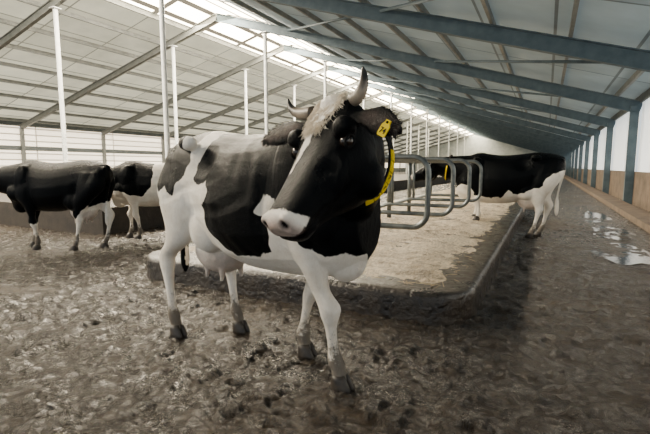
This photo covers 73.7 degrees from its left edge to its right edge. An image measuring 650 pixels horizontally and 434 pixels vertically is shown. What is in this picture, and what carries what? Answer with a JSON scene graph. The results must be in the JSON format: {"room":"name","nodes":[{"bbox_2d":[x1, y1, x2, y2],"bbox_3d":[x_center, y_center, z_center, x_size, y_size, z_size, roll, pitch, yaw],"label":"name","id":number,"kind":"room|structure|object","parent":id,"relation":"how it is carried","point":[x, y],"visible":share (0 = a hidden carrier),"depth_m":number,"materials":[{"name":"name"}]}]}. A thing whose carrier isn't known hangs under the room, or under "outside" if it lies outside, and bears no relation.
{"room":"farm building","nodes":[
{"label":"farm building","id":0,"kind":"room"},
{"bbox_2d":[0,0,466,153],"bbox_3d":[1.315,-11.333,54.505,15.200,4.043,112.000,3,7,27],"label":"ceiling","id":1,"kind":"structure","parent":0,"point":[102,11],"depth_m":25.83,"materials":[{"name":"metal"}]},
{"bbox_2d":[123,0,471,135],"bbox_3d":[8.933,-13.146,50.387,1.900,0.505,112.000,3,7,27],"label":"window","id":2,"kind":"structure","parent":1,"relation":"attached to","point":[190,13],"depth_m":24.68,"materials":[{"name":"glass"}]},
{"bbox_2d":[384,124,453,146],"bbox_3d":[14.442,-13.914,77.978,17.132,4.831,0.160,3,7,27],"label":"rafter","id":3,"kind":"object","parent":1,"relation":"attached to","point":[445,127],"visible":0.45,"depth_m":76.43,"materials":[{"name":"grey paint"}]},
{"bbox_2d":[0,61,432,145],"bbox_3d":[1.583,-11.277,54.374,0.080,0.180,112.000,3,7,27],"label":"purlin","id":4,"kind":"structure","parent":3,"relation":"on","point":[12,65],"depth_m":26.67,"materials":[{"name":"grey paint"}]},
{"bbox_2d":[5,43,440,142],"bbox_3d":[3.186,-11.659,53.507,0.080,0.180,112.000,3,7,27],"label":"purlin","id":5,"kind":"structure","parent":3,"relation":"on","point":[9,45],"depth_m":24.08,"materials":[{"name":"grey paint"}]},
{"bbox_2d":[385,127,460,150],"bbox_3d":[17.166,-14.528,83.289,17.132,4.831,0.160,3,7,27],"label":"rafter","id":6,"kind":"object","parent":1,"relation":"attached to","point":[459,127],"visible":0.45,"depth_m":82.25,"materials":[{"name":"grey paint"}]},
{"bbox_2d":[0,172,649,433],"bbox_3d":[9.165,-4.868,52.356,36.600,0.099,114.000,3,7,27],"label":"floor","id":7,"kind":"structure","parent":0,"point":[558,342],"depth_m":2.82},
{"bbox_2d":[19,128,25,161],"bbox_3d":[-20.240,-4.039,29.121,0.235,3.770,0.180,3,7,27],"label":"wall post","id":8,"kind":"object","parent":7,"relation":"on","point":[21,131],"visible":0.64,"depth_m":28.97,"materials":[{"name":"metal"}]},
{"bbox_2d":[0,160,114,250],"bbox_3d":[-4.186,-0.179,6.330,2.238,1.308,0.614,1,7,5],"label":"cow","id":9,"kind":"object","parent":7,"relation":"on","point":[82,187],"visible":1,"depth_m":6.14},
{"bbox_2d":[48,6,67,161],"bbox_3d":[-10.510,-4.482,17.300,0.320,7.369,0.320,3,7,27],"label":"support column","id":10,"kind":"structure","parent":7,"relation":"on","point":[55,9],"depth_m":17.15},
{"bbox_2d":[0,0,66,49],"bbox_3d":[-15.521,-7.155,19.561,17.132,4.831,0.160,3,7,27],"label":"rafter","id":11,"kind":"object","parent":10,"relation":"on","point":[42,11],"visible":1,"depth_m":17.68,"materials":[{"name":"grey paint"}]},
{"bbox_2d":[0,78,429,148],"bbox_3d":[-0.021,-10.895,55.241,0.080,0.180,112.000,3,7,27],"label":"purlin","id":12,"kind":"structure","parent":11,"relation":"on","point":[1,79],"depth_m":28.28,"materials":[{"name":"grey paint"}]},
{"bbox_2d":[0,18,452,141],"bbox_3d":[4.790,-12.041,52.641,0.080,0.180,112.000,3,7,27],"label":"purlin","id":13,"kind":"structure","parent":11,"relation":"on","point":[4,21],"depth_m":22.56,"materials":[{"name":"grey paint"}]},
{"bbox_2d":[104,0,465,135],"bbox_3d":[7.998,-12.804,50.907,0.080,0.180,112.000,3,7,27],"label":"purlin","id":14,"kind":"structure","parent":11,"relation":"attached to","point":[116,2],"depth_m":23.89,"materials":[{"name":"grey paint"}]},
{"bbox_2d":[101,134,106,163],"bbox_3d":[-17.516,-4.653,34.432,0.235,3.770,0.180,3,7,27],"label":"wall post","id":15,"kind":"object","parent":7,"relation":"on","point":[104,157],"visible":0.64,"depth_m":34.28,"materials":[{"name":"metal"}]},
{"bbox_2d":[111,161,164,238],"bbox_3d":[-3.003,-0.288,7.276,2.086,1.308,0.582,-2,7,-17],"label":"cow","id":16,"kind":"object","parent":7,"relation":"on","point":[136,182],"visible":0.33,"depth_m":7.07},
{"bbox_2d":[159,0,169,158],"bbox_3d":[-5.431,-4.137,14.735,0.320,7.272,0.320,3,7,27],"label":"support column","id":17,"kind":"structure","parent":7,"relation":"on","point":[161,2],"depth_m":14.61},
{"bbox_2d":[258,0,649,71],"bbox_3d":[-0.330,-5.894,11.915,17.156,5.614,0.180,3,7,27],"label":"rafter","id":18,"kind":"object","parent":17,"relation":"on","point":[587,50],"visible":1,"depth_m":9.98,"materials":[{"name":"blue paint"}]},
{"bbox_2d":[287,10,379,30],"bbox_3d":[-0.104,-6.752,15.089,0.080,2.093,8.864,-2,7,-20],"label":"brace","id":19,"kind":"object","parent":18,"relation":"attached to","point":[342,18],"visible":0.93,"depth_m":15.00,"materials":[{"name":"blue paint"}]},
{"bbox_2d":[254,0,420,93],"bbox_3d":[14.413,-11.355,47.784,0.070,0.160,112.000,3,7,27],"label":"purlin","id":20,"kind":"structure","parent":18,"relation":"on","point":[265,4],"depth_m":17.37,"materials":[{"name":"grey paint"}]},
{"bbox_2d":[337,15,474,113],"bbox_3d":[17.264,-10.203,46.455,0.070,0.160,112.000,3,7,27],"label":"purlin","id":21,"kind":"structure","parent":18,"relation":"on","point":[351,22],"depth_m":16.28,"materials":[{"name":"grey paint"}]},
{"bbox_2d":[480,0,533,128],"bbox_3d":[21.541,-8.474,44.461,0.070,0.160,112.000,3,7,27],"label":"purlin","id":22,"kind":"structure","parent":18,"relation":"on","point":[485,4],"depth_m":10.22,"materials":[{"name":"grey paint"}]},
{"bbox_2d":[434,60,600,63],"bbox_3d":[5.554,-4.465,12.452,0.080,2.000,8.645,-2,7,-19],"label":"brace","id":23,"kind":"object","parent":18,"relation":"attached to","point":[437,61],"visible":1,"depth_m":12.44,"materials":[{"name":"blue paint"}]},
{"bbox_2d":[553,0,579,133],"bbox_3d":[22.967,-7.898,43.797,0.070,0.160,112.000,3,7,27],"label":"purlin","id":24,"kind":"structure","parent":18,"relation":"on","point":[576,2],"depth_m":8.68,"materials":[{"name":"grey paint"}]},
{"bbox_2d":[169,45,177,144],"bbox_3d":[-7.786,-5.097,22.611,0.320,7.369,0.320,3,7,27],"label":"support column","id":25,"kind":"structure","parent":7,"relation":"on","point":[171,46],"depth_m":22.39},
{"bbox_2d":[20,14,216,128],"bbox_3d":[-12.798,-7.769,24.872,17.132,4.831,0.160,3,7,27],"label":"rafter","id":26,"kind":"object","parent":25,"relation":"on","point":[207,22],"visible":0.98,"depth_m":23.88,"materials":[{"name":"grey paint"}]},
{"bbox_2d":[0,174,450,234],"bbox_3d":[0.892,-1.883,24.717,7.100,0.500,35.050,3,7,27],"label":"wall","id":27,"kind":"structure","parent":7,"relation":"on","point":[150,217],"depth_m":8.36,"materials":[{"name":"concrete"}]},
{"bbox_2d":[242,69,248,134],"bbox_3d":[-5.062,-5.711,27.921,0.320,7.369,0.320,3,7,27],"label":"support column","id":28,"kind":"structure","parent":7,"relation":"on","point":[245,70],"depth_m":27.64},
{"bbox_2d":[101,45,283,134],"bbox_3d":[-10.074,-8.384,30.183,17.132,4.831,0.160,3,7,27],"label":"rafter","id":29,"kind":"object","parent":28,"relation":"on","point":[279,49],"visible":1,"depth_m":29.22,"materials":[{"name":"grey paint"}]},
{"bbox_2d":[0,117,400,153],"bbox_3d":[-4.833,-9.750,57.841,0.080,0.180,112.000,3,7,27],"label":"purlin","id":30,"kind":"structure","parent":29,"relation":"on","point":[1,118],"depth_m":32.26,"materials":[{"name":"grey paint"}]},
{"bbox_2d":[0,106,414,152],"bbox_3d":[-3.229,-10.132,56.975,0.080,0.180,112.000,3,7,27],"label":"purlin","id":31,"kind":"structure","parent":29,"relation":"on","point":[1,107],"depth_m":31.29,"materials":[{"name":"grey paint"}]},
{"bbox_2d":[0,93,422,150],"bbox_3d":[-1.625,-10.514,56.108,0.080,0.180,112.000,3,7,27],"label":"purlin","id":32,"kind":"structure","parent":29,"relation":"on","point":[1,94],"depth_m":29.92,"materials":[{"name":"grey paint"}]},
{"bbox_2d":[260,31,269,133],"bbox_3d":[-2.707,-4.752,20.046,0.320,7.272,0.320,3,7,27],"label":"support column","id":33,"kind":"structure","parent":7,"relation":"on","point":[264,33],"depth_m":19.81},
{"bbox_2d":[214,13,642,112],"bbox_3d":[2.394,-6.508,17.226,17.156,5.614,0.180,3,7,27],"label":"rafter","id":34,"kind":"object","parent":33,"relation":"on","point":[611,101],"visible":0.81,"depth_m":16.16,"materials":[{"name":"blue paint"}]},
{"bbox_2d":[344,59,398,61],"bbox_3d":[2.620,-7.366,20.400,0.080,2.093,8.864,-2,7,-20],"label":"brace","id":35,"kind":"object","parent":34,"relation":"attached to","point":[344,59],"visible":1,"depth_m":21.75,"materials":[{"name":"blue paint"}]},
{"bbox_2d":[293,7,458,109],"bbox_3d":[15.839,-10.779,47.119,0.070,0.160,112.000,3,7,27],"label":"purlin","id":36,"kind":"structure","parent":34,"relation":"on","point":[307,13],"depth_m":16.92,"materials":[{"name":"grey paint"}]},
{"bbox_2d":[462,86,627,102],"bbox_3d":[8.278,-5.079,17.763,0.080,2.000,8.645,-2,7,-19],"label":"brace","id":37,"kind":"object","parent":34,"relation":"attached to","point":[520,92],"visible":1,"depth_m":18.47,"materials":[{"name":"blue paint"}]},
{"bbox_2d":[157,66,405,393],"bbox_3d":[-0.289,0.119,2.537,0.892,1.589,2.336,-4,8,-33],"label":"cow","id":38,"kind":"object","parent":7,"relation":"on","point":[297,198],"visible":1,"depth_m":2.27},
{"bbox_2d":[292,85,296,120],"bbox_3d":[-2.338,-6.326,33.232,0.320,7.369,0.320,3,7,27],"label":"support column","id":39,"kind":"structure","parent":7,"relation":"on","point":[294,119],"depth_m":32.84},
{"bbox_2d":[161,66,328,138],"bbox_3d":[-7.350,-8.998,35.493,17.132,4.831,0.160,3,7,27],"label":"rafter","id":40,"kind":"object","parent":39,"relation":"on","point":[321,70],"visible":1,"depth_m":34.71,"materials":[{"name":"grey paint"}]},
{"bbox_2d":[322,60,327,97],"bbox_3d":[0.017,-5.366,25.356,0.320,7.272,0.320,3,7,27],"label":"support column","id":41,"kind":"structure","parent":7,"relation":"on","point":[324,61],"depth_m":24.98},
{"bbox_2d":[282,44,615,126],"bbox_3d":[5.118,-7.122,22.537,17.156,5.614,0.180,3,7,27],"label":"rafter","id":42,"kind":"object","parent":41,"relation":"on","point":[559,111],"visible":0.83,"depth_m":21.73,"materials":[{"name":"blue paint"}]},
{"bbox_2d":[479,102,605,120],"bbox_3d":[11.002,-5.694,23.073,0.080,2.000,8.645,-2,7,-19],"label":"brace","id":43,"kind":"object","parent":42,"relation":"attached to","point":[479,102],"visible":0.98,"depth_m":24.54,"materials":[{"name":"blue paint"}]},
{"bbox_2d":[146,187,526,326],"bbox_3d":[12.359,-2.270,29.100,3.571,0.280,56.828,3,7,27],"label":"platform","id":44,"kind":"object","parent":7,"relation":"on","point":[455,302],"visible":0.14,"depth_m":3.82,"materials":[{"name":"concrete"}]},
{"bbox_2d":[189,188,514,283],"bbox_3d":[12.341,-2.427,29.102,3.190,0.082,56.380,3,7,27],"label":"bedding","id":45,"kind":"object","parent":44,"relation":"on","point":[445,247],"visible":0.35,"depth_m":5.53,"materials":[{"name":"beige plant"}]},
{"bbox_2d":[191,203,507,286],"bbox_3d":[1.317,0.080,7.406,3.128,0.082,7.569,3,7,27],"label":"litter","id":46,"kind":"object","parent":45,"relation":"on","point":[432,203],"visible":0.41,"depth_m":4.63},
{"bbox_2d":[381,154,430,229],"bbox_3d":[0.242,-0.156,4.377,1.647,1.200,0.078,3,7,27],"label":"divider","id":47,"kind":"object","parent":45,"relation":"on","point":[419,158],"visible":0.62,"depth_m":4.01,"materials":[{"name":"metal"}]},
{"bbox_2d":[381,157,455,216],"bbox_3d":[0.787,-0.279,5.439,1.647,1.200,0.078,3,7,27],"label":"divider","id":48,"kind":"object","parent":45,"relation":"on","point":[449,162],"visible":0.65,"depth_m":5.12,"materials":[{"name":"metal"}]},
{"bbox_2d":[381,158,471,207],"bbox_3d":[1.332,-0.402,6.501,1.647,1.200,0.078,3,7,27],"label":"divider","id":49,"kind":"object","parent":45,"relation":"on","point":[392,203],"visible":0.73,"depth_m":6.32,"materials":[{"name":"metal"}]},
{"bbox_2d":[407,163,458,210],"bbox_3d":[2.466,-0.658,8.714,1.647,1.200,0.078,3,7,27],"label":"divider","id":50,"kind":"object","parent":45,"relation":"on","point":[409,164],"visible":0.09,"depth_m":9.01,"materials":[{"name":"metal"}]},
{"bbox_2d":[387,160,482,217],"bbox_3d":[1.876,-0.525,7.563,1.647,1.200,0.078,3,7,27],"label":"divider","id":51,"kind":"object","parent":45,"relation":"on","point":[413,197],"visible":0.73,"depth_m":7.54,"materials":[{"name":"metal"}]},
{"bbox_2d":[389,92,392,109],"bbox_3d":[5.465,-6.595,35.977,0.320,7.272,0.320,3,7,27],"label":"support column","id":52,"kind":"structure","parent":7,"relation":"on","point":[391,96],"depth_m":35.58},
{"bbox_2d":[368,82,590,141],"bbox_3d":[10.566,-8.351,33.158,17.156,5.614,0.180,3,7,27],"label":"rafter","id":53,"kind":"object","parent":52,"relation":"on","point":[373,85],"visible":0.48,"depth_m":32.54,"materials":[{"name":"blue paint"}]},
{"bbox_2d":[410,102,412,153],"bbox_3d":[8.189,-7.209,41.288,0.320,7.272,0.320,3,7,27],"label":"support column","id":54,"kind":"structure","parent":7,"relation":"on","point":[410,102],"depth_m":41.11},
{"bbox_2d":[384,91,583,144],"bbox_3d":[13.290,-8.966,38.468,17.156,5.614,0.180,3,7,27],"label":"rafter","id":55,"kind":"object","parent":54,"relation":"on","point":[488,119],"visible":0.81,"depth_m":37.98,"materials":[{"name":"blue paint"}]},
{"bbox_2d":[425,109,428,156],"bbox_3d":[10.913,-7.824,46.599,0.320,7.272,0.320,3,7,27],"label":"support column","id":56,"kind":"structure","parent":7,"relation":"on","point":[427,109],"depth_m":46.36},
{"bbox_2d":[402,100,578,147],"bbox_3d":[16.014,-9.580,43.779,17.156,5.614,0.180,3,7,27],"label":"rafter","id":57,"kind":"object","parent":56,"relation":"on","point":[403,101],"visible":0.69,"depth_m":43.36,"materials":[{"name":"blue paint"}]},
{"bbox_2d":[411,0,507,115],"bbox_3d":[20.116,-9.051,45.126,0.070,0.160,112.000,3,7,27],"label":"purlin","id":58,"kind":"structure","parent":57,"relation":"on","point":[420,7],"depth_m":13.61,"materials":[{"name":"grey paint"}]},
{"bbox_2d":[427,128,429,156],"bbox_3d":[16.730,-10.627,70.406,0.320,7.369,0.320,3,7,27],"label":"support column","id":59,"kind":"structure","parent":7,"relation":"on","point":[428,128],"depth_m":70.17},
{"bbox_2d":[383,121,446,141],"bbox_3d":[11.718,-13.299,72.668,17.132,4.831,0.160,3,7,27],"label":"rafter","id":60,"kind":"object","parent":59,"relation":"on","point":[437,124],"visible":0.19,"depth_m":70.52,"materials":[{"name":"grey paint"}]},
{"bbox_2d":[438,115,440,156],"bbox_3d":[13.637,-8.438,51.909,0.320,7.272,0.320,3,7,27],"label":"support column","id":61,"kind":"structure","parent":7,"relation":"on","point":[439,115],"depth_m":51.75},
{"bbox_2d":[417,107,575,149],"bbox_3d":[18.738,-10.195,49.090,17.156,5.614,0.180,3,7,27],"label":"rafter","id":62,"kind":"object","parent":61,"relation":"on","point":[418,108],"visible":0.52,"depth_m":48.73,"materials":[{"name":"blue paint"}]},
{"bbox_2d":[448,120,450,156],"bbox_3d":[16.361,-9.053,57.220,0.320,7.272,0.320,3,7,27],"label":"support column","id":63,"kind":"structure","parent":7,"relation":"on","point":[448,120],"depth_m":57.04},
{"bbox_2d":[428,113,569,151],"bbox_3d":[21.462,-10.809,54.400,17.156,5.614,0.180,3,7,27],"label":"rafter","id":64,"kind":"object","parent":63,"relation":"on","point":[435,115],"visible":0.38,"depth_m":54.07,"materials":[{"name":"blue paint"}]},
{"bbox_2d":[456,124,458,155],"bbox_3d":[19.085,-9.667,62.530,0.320,7.272,0.320,3,7,27],"label":"support column","id":65,"kind":"structure","parent":7,"relation":"on","point":[457,124],"depth_m":62.25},
{"bbox_2d":[440,118,567,152],"bbox_3d":[24.186,-11.424,59.711,17.156,5.614,0.180,3,7,27],"label":"rafter","id":66,"kind":"object","parent":65,"relation":"on","point":[440,118],"visible":0.52,"depth_m":59.38,"materials":[{"name":"blue paint"}]},
{"bbox_2d":[464,128,465,155],"bbox_3d":[21.808,-10.282,67.841,0.320,7.272,0.320,3,7,27],"label":"support column","id":67,"kind":"structure","parent":7,"relation":"on","point":[465,128],"depth_m":67.57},
{"bbox_2d":[447,121,565,153],"bbox_3d":[26.910,-12.038,65.021,17.156,5.614,0.180,3,7,27],"label":"rafter","id":68,"kind":"object","parent":67,"relation":"on","point":[447,121],"visible":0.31,"depth_m":64.71,"materials":[{"name":"blue paint"}]},
{"bbox_2d":[411,152,565,237],"bbox_3d":[2.807,-0.418,7.765,2.595,1.454,0.735,3,7,27],"label":"cow","id":69,"kind":"object","parent":7,"relation":"on","point":[529,180],"visible":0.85,"depth_m":7.33},
{"bbox_2d":[574,146,578,179],"bbox_3d":[23.456,-5.037,40.487,0.235,3.140,0.180,3,7,27],"label":"wall post","id":70,"kind":"object","parent":7,"relation":"on","point":[577,147],"visible":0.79,"depth_m":40.40,"materials":[{"name":"metal"}]},
{"bbox_2d":[578,143,582,181],"bbox_3d":[20.732,-4.422,35.177,0.235,3.140,0.180,3,7,27],"label":"wall post","id":71,"kind":"object","parent":7,"relation":"on","point":[581,144],"visible":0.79,"depth_m":35.09,"materials":[{"name":"metal"}]},
{"bbox_2d":[583,139,589,183],"bbox_3d":[18.008,-3.808,29.866,0.235,3.140,0.180,3,7,27],"label":"wall post","id":72,"kind":"object","parent":7,"relation":"on","point":[587,144],"visible":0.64,"depth_m":29.79,"materials":[{"name":"metal"}]},
{"bbox_2d":[590,132,598,187],"bbox_3d":[15.284,-3.193,24.555,0.235,3.140,0.180,3,7,27],"label":"wall post","id":73,"kind":"object","parent":7,"relation":"on","point":[596,134],"visible":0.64,"depth_m":24.48,"materials":[{"name":"metal"}]},
{"bbox_2d":[580,211,612,222],"bbox_3d":[6.496,-0.023,10.656,0.864,0.001,3.033,3,7,27],"label":"puddle","id":74,"kind":"object","parent":7,"relation":"on","point":[602,216],"visible":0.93,"depth_m":10.56,"materials":[{"name":"liquid"}]},
{"bbox_2d":[564,175,649,232],"bbox_3d":[24.673,-3.932,43.945,0.480,0.150,111.000,3,7,27],"label":"curb","id":75,"kind":"object","parent":7,"relation":"on","point":[640,217],"visible":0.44,"depth_m":12.00,"materials":[{"name":"concrete"}]},
{"bbox_2d":[602,123,613,193],"bbox_3d":[12.560,-2.579,19.245,0.235,3.140,0.180,3,7,27],"label":"wall post","id":76,"kind":"object","parent":7,"relation":"on","point":[609,133],"visible":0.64,"depth_m":19.17,"materials":[{"name":"metal"}]},
{"bbox_2d":[592,226,635,240],"bbox_3d":[5.280,0.289,7.943,0.686,0.001,2.011,3,7,27],"label":"puddle","id":77,"kind":"object","parent":7,"relation":"on","point":[602,227],"visible":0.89,"depth_m":7.97,"materials":[{"name":"liquid"}]},
{"bbox_2d":[586,243,649,264],"bbox_3d":[4.150,0.500,6.110,0.814,0.001,1.806,3,7,27],"label":"puddle","id":78,"kind":"object","parent":7,"relation":"on","point":[631,259],"visible":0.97,"depth_m":5.77,"materials":[{"name":"liquid"}]},
{"bbox_2d":[623,105,639,203],"bbox_3d":[9.836,-1.965,13.934,0.235,3.140,0.180,3,7,27],"label":"wall post","id":79,"kind":"object","parent":7,"relation":"on","point":[633,116],"visible":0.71,"depth_m":13.86,"materials":[{"name":"metal"}]},
{"bbox_3d":[2.741,-5.980,30.667,0.320,7.272,0.320,3,7,27],"label":"support column","id":80,"kind":"structure","parent":7,"relation":"on","visible":0},
{"bbox_2d":[328,65,600,136],"bbox_3d":[7.842,-7.737,27.847,17.156,5.614,0.180,3,7,27],"label":"rafter","id":81,"kind":"object","parent":80,"relation":"on","point":[562,124],"visible":0.83,"depth_m":27.14,"materials":[{"name":"blue paint"}]},
{"bbox_2d":[230,0,426,101],"bbox_3d":[12.988,-11.932,48.449,0.070,0.160,112.000,3,7,27],"label":"purlin","id":82,"kind":"structure","parent":81,"relation":"on","point":[244,5],"depth_m":18.76,"materials":[{"name":"grey paint"}]},
{"bbox_2d":[358,0,494,118],"bbox_3d":[18.690,-9.627,45.790,0.070,0.160,112.000,3,7,27],"label":"purlin","id":83,"kind":"structure","parent":81,"relation":"on","point":[393,28],"depth_m":15.17,"materials":[{"name":"grey paint"}]},
{"bbox_3d":[0.386,-6.940,38.542,0.320,7.369,0.320,3,7,27],"label":"support column","id":84,"kind":"structure","parent":7,"relation":"on","visible":0},
{"bbox_2d":[228,81,358,132],"bbox_3d":[-4.626,-9.613,40.804,17.132,4.831,0.160,3,7,27],"label":"rafter","id":85,"kind":"object","parent":84,"relation":"on","point":[353,84],"visible":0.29,"depth_m":39.45,"materials":[{"name":"grey paint"}]},
{"bbox_3d":[3.110,-7.555,43.853,0.320,7.369,0.320,3,7,27],"label":"support column","id":86,"kind":"structure","parent":7,"relation":"on","visible":0},
{"bbox_2d":[301,91,383,121],"bbox_3d":[-1.902,-10.227,46.115,17.132,4.831,0.160,3,7,27],"label":"rafter","id":87,"kind":"object","parent":86,"relation":"on","point":[382,92],"visible":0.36,"depth_m":42.51,"materials":[{"name":"grey paint"}]},
{"bbox_2d":[385,168,404,171],"bbox_3d":[-5.456,-6.064,58.588,0.200,1.020,112.000,3,7,27],"label":"wall","id":88,"kind":"structure","parent":0,"point":[395,169],"depth_m":103.05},
{"bbox_2d":[0,125,19,145],"bbox_3d":[-21.782,-5.118,26.398,0.040,1.300,5.900,3,7,27],"label":"window","id":89,"kind":"structure","parent":88,"relation":"in","point":[9,135],"depth_m":28.46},
{"bbox_2d":[0,150,21,166],"bbox_3d":[-21.782,-3.529,26.582,0.040,1.300,5.900,3,7,27],"label":"window","id":90,"kind":"structure","parent":88,"relation":"in","point":[7,157],"depth_m":28.53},
{"bbox_2d":[26,151,102,162],"bbox_3d":[-19.058,-4.143,31.892,0.040,1.300,5.900,3,7,27],"label":"window","id":91,"kind":"structure","parent":88,"relation":"in","point":[45,156],"depth_m":31.38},
{"bbox_2d":[0,145,161,154],"bbox_3d":[-5.434,-8.010,58.351,0.150,0.300,112.000,3,7,27],"label":"trim","id":92,"kind":"structure","parent":88,"relation":"attached to","point":[2,147],"depth_m":32.51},
{"bbox_2d":[0,120,192,138],"bbox_3d":[-5.434,-9.599,58.167,0.150,0.300,112.000,3,7,27],"label":"trim","id":93,"kind":"structure","parent":88,"relation":"attached to","point":[2,122],"depth_m":32.74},
{"bbox_2d":[106,153,161,166],"bbox_3d":[-16.334,-4.758,37.203,0.040,1.300,5.900,3,7,27],"label":"window","id":94,"kind":"structure","parent":88,"relation":"in","point":[113,159],"depth_m":36.77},
{"bbox_3d":[-5.438,-7.215,58.445,0.040,1.300,5.900,3,7,27],"label":"window","id":95,"kind":"structure","parent":88,"relation":"in","visible":0},
{"bbox_2d":[24,127,101,148],"bbox_3d":[-19.058,-5.732,31.708,0.040,1.300,5.900,3,7,27],"label":"window","id":96,"kind":"structure","parent":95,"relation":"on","point":[34,136],"depth_m":31.34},
{"bbox_2d":[105,133,160,150],"bbox_3d":[-16.334,-6.347,37.019,0.040,1.300,5.900,3,7,27],"label":"window","id":97,"kind":"structure","parent":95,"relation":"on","point":[113,141],"depth_m":36.88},
{"bbox_2d":[225,0,649,139],"bbox_3d":[18.423,-9.854,45.901,14.800,4.588,112.000,3,7,27],"label":"ceiling","id":98,"kind":"structure","parent":0,"point":[626,23],"depth_m":13.03,"materials":[{"name":"metal"}]},
{"bbox_2d":[199,0,414,98],"bbox_3d":[10.805,-12.933,49.452,2.300,0.713,112.000,3,7,27],"label":"window","id":99,"kind":"structure","parent":98,"relation":"attached to","point":[224,6],"depth_m":21.08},
{"bbox_2d":[405,135,535,171],"bbox_3d":[35.203,-14.751,99.997,34.000,8.720,0.001,3,7,27],"label":"wall","id":100,"kind":"structure","parent":0,"point":[474,144],"depth_m":100.22,"materials":[{"name":"paint"}]},
{"bbox_2d":[570,168,649,211],"bbox_3d":[25.016,-4.304,43.161,0.200,1.070,112.000,3,7,27],"label":"wall","id":101,"kind":"structure","parent":0,"point":[641,186],"depth_m":15.71,"materials":[{"name":"wood"}]},
{"bbox_2d":[589,133,600,169],"bbox_3d":[16.818,-4.062,27.058,0.040,2.150,5.700,3,7,27],"label":"window","id":102,"kind":"structure","parent":101,"relation":"in","point":[592,137],"depth_m":28.20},
{"bbox_2d":[598,123,615,169],"bbox_3d":[14.094,-3.447,21.747,0.040,2.150,5.700,3,7,27],"label":"window","id":103,"kind":"structure","parent":101,"relation":"in","point":[603,132],"depth_m":22.55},
{"bbox_2d":[612,108,641,171],"bbox_3d":[11.370,-2.833,16.437,0.040,2.150,5.700,3,7,27],"label":"window","id":104,"kind":"structure","parent":101,"relation":"in","point":[621,126],"depth_m":16.88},
{"bbox_2d":[637,98,649,171],"bbox_3d":[8.646,-2.219,11.126,0.040,2.150,5.700,3,7,27],"label":"window","id":105,"kind":"structure","parent":101,"relation":"in","point":[643,165],"depth_m":12.93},
{"bbox_2d":[581,88,649,141],"bbox_3d":[24.980,-7.103,42.856,0.120,0.260,112.000,3,7,27],"label":"trim","id":106,"kind":"structure","parent":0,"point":[644,96],"depth_m":16.28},
{"bbox_3d":[37.076,-8.109,67.040,0.235,3.140,0.180,3,7,27],"label":"wall post","id":107,"kind":"object","parent":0,"visible":0},
{"bbox_2d":[454,125,563,154],"bbox_3d":[29.634,-12.653,70.332,17.156,5.614,0.180,3,7,27],"label":"rafter","id":108,"kind":"object","parent":107,"relation":"on","point":[454,125],"visible":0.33,"depth_m":70.12,"materials":[{"name":"blue paint"}]},
{"bbox_3d":[39.800,-8.724,72.351,0.235,3.140,0.180,3,7,27],"label":"wall post","id":109,"kind":"object","parent":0,"visible":0},
{"bbox_2d":[461,128,562,155],"bbox_3d":[32.357,-13.267,75.643,17.156,5.614,0.180,3,7,27],"label":"rafter","id":110,"kind":"object","parent":109,"relation":"on","point":[461,128],"visible":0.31,"depth_m":75.43,"materials":[{"name":"blue paint"}]},
{"bbox_3d":[42.523,-9.338,77.662,0.235,3.140,0.180,3,7,27],"label":"wall post","id":111,"kind":"object","parent":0,"visible":0},
{"bbox_2d":[466,130,552,153],"bbox_3d":[35.081,-13.882,80.953,17.156,5.614,0.180,3,7,27],"label":"rafter","id":112,"kind":"object","parent":111,"relation":"on","point":[466,130],"visible":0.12,"depth_m":81.20,"materials":[{"name":"blue paint"}]},
{"bbox_3d":[12.448,-11.412,92.848,0.235,3.770,0.180,3,7,27],"label":"wall post","id":113,"kind":"object","parent":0,"visible":0},
{"bbox_2d":[385,130,463,153],"bbox_3d":[19.890,-15.143,88.599,17.132,4.831,0.160,3,7,27],"label":"rafter","id":114,"kind":"object","parent":113,"relation":"on","point":[462,130],"visible":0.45,"depth_m":87.98,"materials":[{"name":"grey paint"}]},
{"bbox_3d":[15.172,-12.027,98.159,0.235,3.770,0.180,3,7,27],"label":"wall post","id":115,"kind":"object","parent":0,"visible":0},
{"bbox_2d":[395,132,470,153],"bbox_3d":[22.614,-15.757,93.910,17.132,4.831,0.160,3,7,27],"label":"rafter","id":116,"kind":"object","parent":115,"relation":"on","point":[467,132],"visible":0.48,"depth_m":93.37,"materials":[{"name":"grey paint"}]},
{"bbox_3d":[17.895,-12.641,103.470,0.235,3.770,0.180,3,7,27],"label":"wall post","id":117,"kind":"object","parent":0,"visible":0},
{"bbox_2d":[405,134,474,153],"bbox_3d":[25.338,-16.372,99.221,17.132,4.831,0.160,3,7,27],"label":"rafter","id":118,"kind":"object","parent":117,"relation":"on","point":[471,134],"visible":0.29,"depth_m":98.50,"materials":[{"name":"grey paint"}]},
{"bbox_3d":[-20.969,-5.926,8.940,17.132,4.831,0.160,3,7,27],"label":"rafter","id":119,"kind":"object","parent":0,"visible":0},
{"bbox_2d":[17,0,460,139],"bbox_3d":[6.394,-12.422,51.774,0.080,0.180,112.000,3,7,27],"label":"purlin","id":120,"kind":"structure","parent":119,"relation":"attached to","point":[31,2],"depth_m":21.59,"materials":[{"name":"grey paint"}]},
{"bbox_3d":[-8.155,-3.523,9.424,0.320,7.272,0.320,3,7,27],"label":"support column","id":121,"kind":"structure","parent":0,"visible":0},
{"bbox_3d":[-3.054,-5.279,6.605,17.156,5.614,0.180,3,7,27],"label":"rafter","id":122,"kind":"object","parent":121,"relation":"on","visible":0},
{"bbox_2d":[380,0,432,11],"bbox_3d":[2.830,-3.850,7.141,0.080,2.000,8.645,-2,7,-19],"label":"brace","id":123,"kind":"object","parent":122,"relation":"attached to","point":[416,1],"visible":1,"depth_m":9.90,"materials":[{"name":"blue paint"}]},
{"bbox_2d":[574,70,644,138],"bbox_3d":[24.392,-7.322,43.132,0.070,0.160,112.000,3,7,27],"label":"purlin","id":124,"kind":"structure","parent":122,"relation":"attached to","point":[638,73],"depth_m":12.37,"materials":[{"name":"grey paint"}]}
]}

